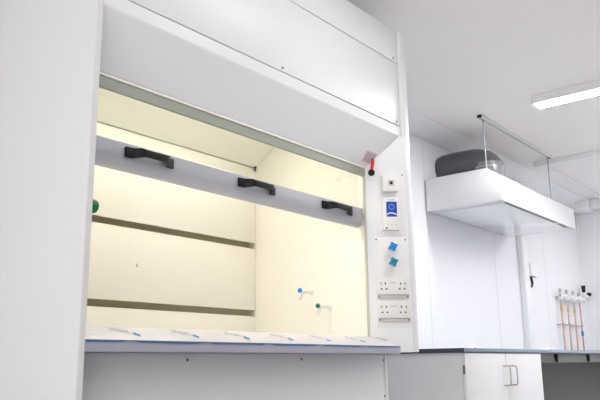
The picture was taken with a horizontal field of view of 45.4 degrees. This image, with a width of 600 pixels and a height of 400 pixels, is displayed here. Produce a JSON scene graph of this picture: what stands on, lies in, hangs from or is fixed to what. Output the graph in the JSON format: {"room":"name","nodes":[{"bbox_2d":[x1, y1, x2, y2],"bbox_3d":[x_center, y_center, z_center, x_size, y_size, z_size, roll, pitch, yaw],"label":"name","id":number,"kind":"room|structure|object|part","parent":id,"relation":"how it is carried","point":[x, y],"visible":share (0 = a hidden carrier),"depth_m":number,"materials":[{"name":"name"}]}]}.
{"room":"laboratory","nodes":[
{"label":"laboratory","id":0,"kind":"room"},
{"bbox_2d":[347,0,599,199],"bbox_3d":[2.245,-1.395,2.581,6.250,0.100,11.280,-11,-16,38],"label":"ceiling","id":1,"kind":"structure","parent":0,"point":[465,60],"depth_m":4.67,"materials":[{"name":"white paint"}]},
{"bbox_2d":[425,119,574,236],"bbox_3d":[1.774,-0.145,6.246,0.635,0.674,1.630,-11,-16,38],"label":"extraction hood","id":2,"kind":"object","parent":1,"relation":"hanging from","point":[486,199],"visible":1,"depth_m":5.75,"materials":[{"name":"white metal"}]},
{"bbox_2d":[435,149,504,176],"bbox_3d":[1.413,-0.285,5.911,0.550,0.265,0.255,-11,-16,38],"label":"duct","id":3,"kind":"object","parent":2,"relation":"attached to","point":[474,159],"visible":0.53,"depth_m":5.82,"materials":[{"name":"grey plastic"}]},
{"bbox_3d":[1.429,-0.435,5.542,0.009,0.415,0.009,-11,-16,38],"label":"hanger rod","id":4,"kind":"part","parent":2,"relation":"part of","materials":[{"name":"metal"}]},
{"bbox_3d":[1.792,0.186,6.192,0.550,0.004,1.480,-11,-16,38],"label":"panel","id":5,"kind":"part","parent":2,"relation":"part of","materials":[{"name":"white metal"}]},
{"bbox_3d":[2.288,-0.208,6.578,0.009,0.415,0.009,-11,-16,38],"label":"hanger rod","id":6,"kind":"part","parent":2,"relation":"part of","materials":[{"name":"metal"}]},
{"bbox_2d":[477,115,551,158],"bbox_3d":[1.858,-0.521,6.108,0.040,0.024,1.516,-11,-16,38],"label":"channel","id":7,"kind":"object","parent":1,"relation":"attached to","point":[487,121],"visible":0.99,"depth_m":6.02,"materials":[{"name":"metal"}]},
{"bbox_2d":[531,80,599,108],"bbox_3d":[2.293,-0.819,4.742,1.509,0.062,0.137,-11,-16,38],"label":"ceiling light","id":8,"kind":"object","parent":1,"relation":"attached to","point":[585,90],"visible":1,"depth_m":5.02,"materials":[{"name":"white plastic"}]},
{"bbox_2d":[534,88,599,107],"bbox_3d":[2.295,-0.790,4.734,1.489,0.002,0.119,-11,-16,38],"label":"diffuser","id":9,"kind":"object","parent":8,"relation":"attached to","point":[582,93],"depth_m":5.04,"materials":[{"name":"white plastic"}]},
{"bbox_2d":[533,150,599,168],"bbox_3d":[4.563,-0.770,5.093,5.904,0.051,0.110,-11,-16,38],"label":"ceiling trunking","id":10,"kind":"structure","parent":1,"relation":"attached to","point":[592,154],"depth_m":6.68,"materials":[{"name":"white plastic"}]},
{"bbox_2d":[541,167,599,199],"bbox_3d":[2.931,-0.178,7.659,0.065,0.025,1.940,-11,-16,38],"label":"trunking","id":11,"kind":"object","parent":1,"relation":"attached to","point":[552,171],"depth_m":7.57,"materials":[{"name":"white plastic"}]},
{"bbox_2d":[409,133,587,349],"bbox_3d":[-0.175,0.479,4.241,0.100,2.960,11.380,-11,-16,38],"label":"wall","id":12,"kind":"structure","parent":0,"point":[465,312],"depth_m":6.34,"materials":[{"name":"white paint"}]},
{"bbox_2d":[422,139,433,348],"bbox_3d":[1.026,0.761,5.616,0.002,2.595,0.016,-11,-16,38],"label":"trim","id":13,"kind":"structure","parent":12,"relation":"attached to","point":[422,139],"depth_m":5.71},
{"bbox_2d":[408,107,586,206],"bbox_3d":[-0.171,-0.884,4.325,0.210,0.065,11.060,-11,-16,38],"label":"trim","id":14,"kind":"structure","parent":12,"relation":"attached to","point":[421,126],"depth_m":6.30,"materials":[{"name":"white plastic"}]},
{"bbox_2d":[493,232,501,348],"bbox_3d":[1.823,0.973,6.579,0.002,2.595,0.016,-11,-16,38],"label":"trim","id":15,"kind":"structure","parent":12,"relation":"attached to","point":[493,232],"depth_m":6.61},
{"bbox_2d":[514,180,535,348],"bbox_3d":[2.225,0.642,7.125,0.057,1.714,0.135,-11,-16,38],"label":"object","id":16,"kind":"object","parent":12,"relation":"attached to","point":[526,301],"visible":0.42,"depth_m":7.03,"materials":[{"name":"white plastic"}]},
{"bbox_2d":[529,263,537,287],"bbox_3d":[2.377,0.774,7.299,0.042,0.250,0.196,-11,-16,38],"label":"wall dispenser","id":17,"kind":"object","parent":12,"relation":"attached to","point":[533,272],"visible":0.84,"depth_m":7.27,"materials":[{"name":"white plastic"}]},
{"bbox_2d":[542,235,551,345],"bbox_3d":[2.622,1.184,7.544,0.002,2.595,0.016,-11,-16,38],"label":"trim","id":18,"kind":"structure","parent":12,"relation":"attached to","point":[542,235],"depth_m":7.59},
{"bbox_2d":[575,214,589,350],"bbox_3d":[3.369,1.411,8.430,0.012,2.530,0.050,-11,-16,38],"label":"trim","id":19,"kind":"structure","parent":12,"relation":"attached to","point":[576,221],"depth_m":8.54,"materials":[{"name":"white plastic"}]},
{"bbox_2d":[570,199,594,214],"bbox_3d":[3.385,0.083,8.595,0.230,0.128,0.220,-11,-16,38],"label":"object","id":20,"kind":"structure","parent":12,"relation":"attached to","point":[583,207],"depth_m":8.50,"materials":[{"name":"white plastic"}]},
{"bbox_2d":[580,285,590,298],"bbox_3d":[3.320,1.079,8.367,0.112,0.157,0.187,-11,-16,38],"label":"tap","id":21,"kind":"object","parent":12,"relation":"attached to","point":[584,295],"visible":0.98,"depth_m":8.33,"materials":[{"name":"white plastic"}]},
{"bbox_2d":[577,209,599,350],"bbox_3d":[5.879,0.938,6.553,6.350,2.960,0.100,-11,-16,38],"label":"wall","id":22,"kind":"structure","parent":0,"point":[588,223],"depth_m":8.52,"materials":[{"name":"white paint"}]},
{"bbox_2d":[590,198,599,209],"bbox_3d":[5.827,-0.391,6.703,6.020,0.100,0.180,-11,-16,38],"label":"trim","id":23,"kind":"structure","parent":22,"relation":"attached to","point":[594,203],"depth_m":8.45,"materials":[{"name":"white plastic"}]},
{"bbox_3d":[2.277,1.393,1.944,6.250,0.100,11.280,-11,-16,38],"label":"floor","id":24,"kind":"structure","parent":0,"visible":0},
{"bbox_2d":[0,0,418,399],"bbox_3d":[-0.412,0.309,3.058,1.008,2.570,1.855,-11,-16,38],"label":"fume hood","id":25,"kind":"object","parent":24,"relation":"on","point":[200,199],"visible":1,"depth_m":2.94,"materials":[{"name":"white metal"}]},
{"bbox_3d":[-0.996,0.158,2.368,0.990,2.570,0.022,-11,-16,38],"label":"panel","id":26,"kind":"part","parent":25,"relation":"part of","materials":[{"name":"white metal"}]},
{"bbox_3d":[-0.701,0.016,2.360,0.052,0.049,0.066,-11,-16,38],"label":"valve knob","id":27,"kind":"part","parent":25,"relation":"part of","materials":[{"name":"green plastic"}]},
{"bbox_3d":[-0.503,-0.147,2.460,0.046,0.036,0.210,-11,-16,38],"label":"handle","id":28,"kind":"part","parent":25,"relation":"part of","materials":[{"name":"black plastic"}]},
{"bbox_3d":[-0.223,-0.046,2.861,0.038,0.092,1.626,-11,-16,38],"label":"sash rail","id":29,"kind":"part","parent":25,"relation":"part of","materials":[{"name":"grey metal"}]},
{"bbox_3d":[-0.157,-0.273,2.951,0.013,0.070,1.776,-11,-16,38],"label":"header rail","id":30,"kind":"part","parent":25,"relation":"part of","materials":[{"name":"grey metal"}]},
{"bbox_3d":[-0.138,1.011,2.619,0.018,0.878,1.719,-11,-16,38],"label":"panel","id":31,"kind":"part","parent":25,"relation":"part of","materials":[{"name":"white metal"}]},
{"bbox_3d":[-0.122,0.536,2.688,0.135,0.076,1.689,-11,-16,38],"label":"sill","id":32,"kind":"part","parent":25,"relation":"part of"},
{"bbox_3d":[-0.159,-0.056,2.876,0.046,0.036,0.218,-11,-16,38],"label":"handle","id":33,"kind":"part","parent":25,"relation":"part of","materials":[{"name":"black plastic"}]},
{"bbox_3d":[-0.064,-0.678,2.963,0.020,0.333,1.776,-11,-16,38],"label":"fascia panel","id":34,"kind":"part","parent":25,"relation":"part of","materials":[{"name":"white metal"}]},
{"bbox_2d":[298,288,313,299],"bbox_3d":[0.028,0.469,3.563,0.032,0.063,0.102,-11,-16,38],"label":"tap","id":35,"kind":"object","parent":25,"relation":"attached to","point":[309,292],"depth_m":3.59,"materials":[{"name":"blue plastic"}]},
{"bbox_2d":[315,303,331,315],"bbox_3d":[0.114,0.531,3.478,0.032,0.063,0.102,-11,-16,38],"label":"tap","id":36,"kind":"object","parent":25,"relation":"attached to","point":[327,307],"depth_m":3.51,"materials":[{"name":"teal plastic"}]},
{"bbox_3d":[0.188,0.036,3.294,0.046,0.036,0.231,-11,-16,38],"label":"handle","id":37,"kind":"part","parent":25,"relation":"part of","materials":[{"name":"black plastic"}]},
{"bbox_3d":[-0.067,-0.929,3.020,0.020,0.174,1.776,-11,-16,38],"label":"fascia panel","id":38,"kind":"part","parent":25,"relation":"part of","materials":[{"name":"white metal"}]},
{"bbox_3d":[0.318,0.281,3.418,0.010,0.813,0.004,-11,-16,38],"label":"channel trim","id":39,"kind":"part","parent":25,"relation":"part of","materials":[{"name":"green metal"}]},
{"bbox_3d":[0.351,-0.165,3.482,0.017,0.073,0.059,-5,-13,17],"label":"lever arm","id":40,"kind":"part","parent":25,"relation":"part of","materials":[{"name":"red plastic"}]},
{"bbox_3d":[0.419,0.196,3.450,0.155,1.053,0.143,-11,-16,38],"label":"service post","id":41,"kind":"part","parent":25,"relation":"part of","materials":[{"name":"white metal"}]},
{"bbox_3d":[0.441,0.015,3.487,0.145,0.315,0.002,1,-13,-6],"label":"control plate","id":42,"kind":"part","parent":25,"relation":"part of","materials":[{"name":"white plastic"}]},
{"bbox_3d":[0.438,0.389,3.401,0.165,0.428,0.002,1,-13,-6],"label":"service plate","id":43,"kind":"part","parent":25,"relation":"part of","materials":[{"name":"white plastic"}]},
{"bbox_2d":[376,278,408,294],"bbox_3d":[0.439,0.409,3.388,0.154,0.077,0.014,1,-13,-6],"label":"double socket","id":44,"kind":"object","parent":25,"relation":"attached to","point":[384,286],"depth_m":3.38,"materials":[{"name":"grey plastic"}]},
{"bbox_3d":[0.442,0.221,3.399,0.045,0.045,0.028,1,-13,-6],"label":"valve knob","id":45,"kind":"part","parent":25,"relation":"part of","materials":[{"name":"blue plastic"}]},
{"bbox_3d":[0.442,0.292,3.383,0.045,0.045,0.028,1,-13,-6],"label":"valve knob","id":46,"kind":"part","parent":25,"relation":"part of","materials":[{"name":"blue plastic"}]},
{"bbox_2d":[377,301,409,317],"bbox_3d":[0.441,0.515,3.364,0.154,0.077,0.014,1,-13,-6],"label":"double socket","id":47,"kind":"object","parent":25,"relation":"attached to","point":[385,309],"depth_m":3.36,"materials":[{"name":"grey plastic"}]},
{"bbox_3d":[0.163,-0.006,3.836,0.965,1.623,0.054,-11,-16,38],"label":"panel","id":48,"kind":"part","parent":25,"relation":"part of","materials":[{"name":"white metal"}]},
{"bbox_2d":[387,353,543,399],"bbox_3d":[1.081,1.513,4.774,0.795,0.953,1.210,-11,-16,38],"label":"base cabinet","id":49,"kind":"object","parent":24,"relation":"on","point":[420,376],"depth_m":4.40,"materials":[{"name":"grey laminate"}]},
{"bbox_3d":[1.148,1.364,4.341,0.018,0.849,0.578,-11,-16,38],"label":"door","id":50,"kind":"part","parent":49,"relation":"part of","materials":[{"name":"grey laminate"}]},
{"bbox_2d":[401,348,599,353],"bbox_3d":[2.172,1.342,6.279,0.798,0.027,4.840,-11,-16,38],"label":"countertop","id":51,"kind":"structure","parent":49,"relation":"on","point":[438,350],"depth_m":4.55,"materials":[{"name":"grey laminate"}]},
{"bbox_2d":[466,344,478,347],"bbox_3d":[1.349,1.155,5.606,0.104,0.055,0.170,-7,-14,25],"label":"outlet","id":52,"kind":"object","parent":51,"relation":"on","point":[470,345],"visible":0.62,"depth_m":5.57,"materials":[{"name":"white plastic"}]},
{"bbox_2d":[555,288,567,349],"bbox_3d":[2.823,1.292,7.691,0.102,0.684,0.168,-11,-16,38],"label":"tap","id":53,"kind":"object","parent":51,"relation":"on","point":[560,295],"visible":0.99,"depth_m":7.71,"materials":[{"name":"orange metal"}]},
{"bbox_2d":[565,290,573,349],"bbox_3d":[2.952,1.326,7.847,0.102,0.684,0.168,-11,-16,38],"label":"tap","id":54,"kind":"object","parent":51,"relation":"on","point":[566,291],"visible":0.84,"depth_m":7.86,"materials":[{"name":"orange metal"}]},
{"bbox_2d":[540,354,599,362],"bbox_3d":[2.732,1.446,6.548,0.018,0.066,3.538,-11,-16,38],"label":"rail","id":55,"kind":"object","parent":51,"relation":"attached to","point":[545,358],"visible":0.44,"depth_m":5.92,"materials":[{"name":"grey metal"}]},
{"bbox_2d":[569,291,579,349],"bbox_3d":[3.081,1.361,8.002,0.102,0.684,0.168,-11,-16,38],"label":"tap","id":56,"kind":"object","parent":51,"relation":"on","point":[575,299],"visible":0.89,"depth_m":8.02,"materials":[{"name":"orange metal"}]},
{"bbox_2d":[577,292,585,349],"bbox_3d":[3.210,1.395,8.158,0.102,0.684,0.168,-11,-16,38],"label":"tap","id":57,"kind":"object","parent":51,"relation":"on","point":[578,293],"visible":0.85,"depth_m":8.17,"materials":[{"name":"metal"}]},
{"bbox_3d":[1.327,1.121,4.573,0.050,0.130,0.010,-11,-16,38],"label":"handle","id":58,"kind":"part","parent":49,"relation":"part of","materials":[{"name":"metal"}]},
{"bbox_3d":[1.392,1.138,4.651,0.050,0.130,0.010,-11,-16,38],"label":"handle","id":59,"kind":"part","parent":49,"relation":"part of","materials":[{"name":"metal"}]},
{"bbox_3d":[1.517,1.462,4.787,0.018,0.849,0.590,-11,-16,38],"label":"door","id":60,"kind":"part","parent":49,"relation":"part of","materials":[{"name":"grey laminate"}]},
{"bbox_3d":[1.433,1.616,5.243,0.738,0.953,0.020,-11,-16,38],"label":"end panel","id":61,"kind":"part","parent":49,"relation":"part of","materials":[{"name":"white laminate"}]},
{"bbox_2d":[541,362,599,399],"bbox_3d":[2.452,1.932,6.673,0.020,0.952,3.538,-11,-16,38],"label":"board","id":62,"kind":"object","parent":24,"relation":"on","point":[564,380],"visible":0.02,"depth_m":6.92,"materials":[{"name":"grey"}]}
]}

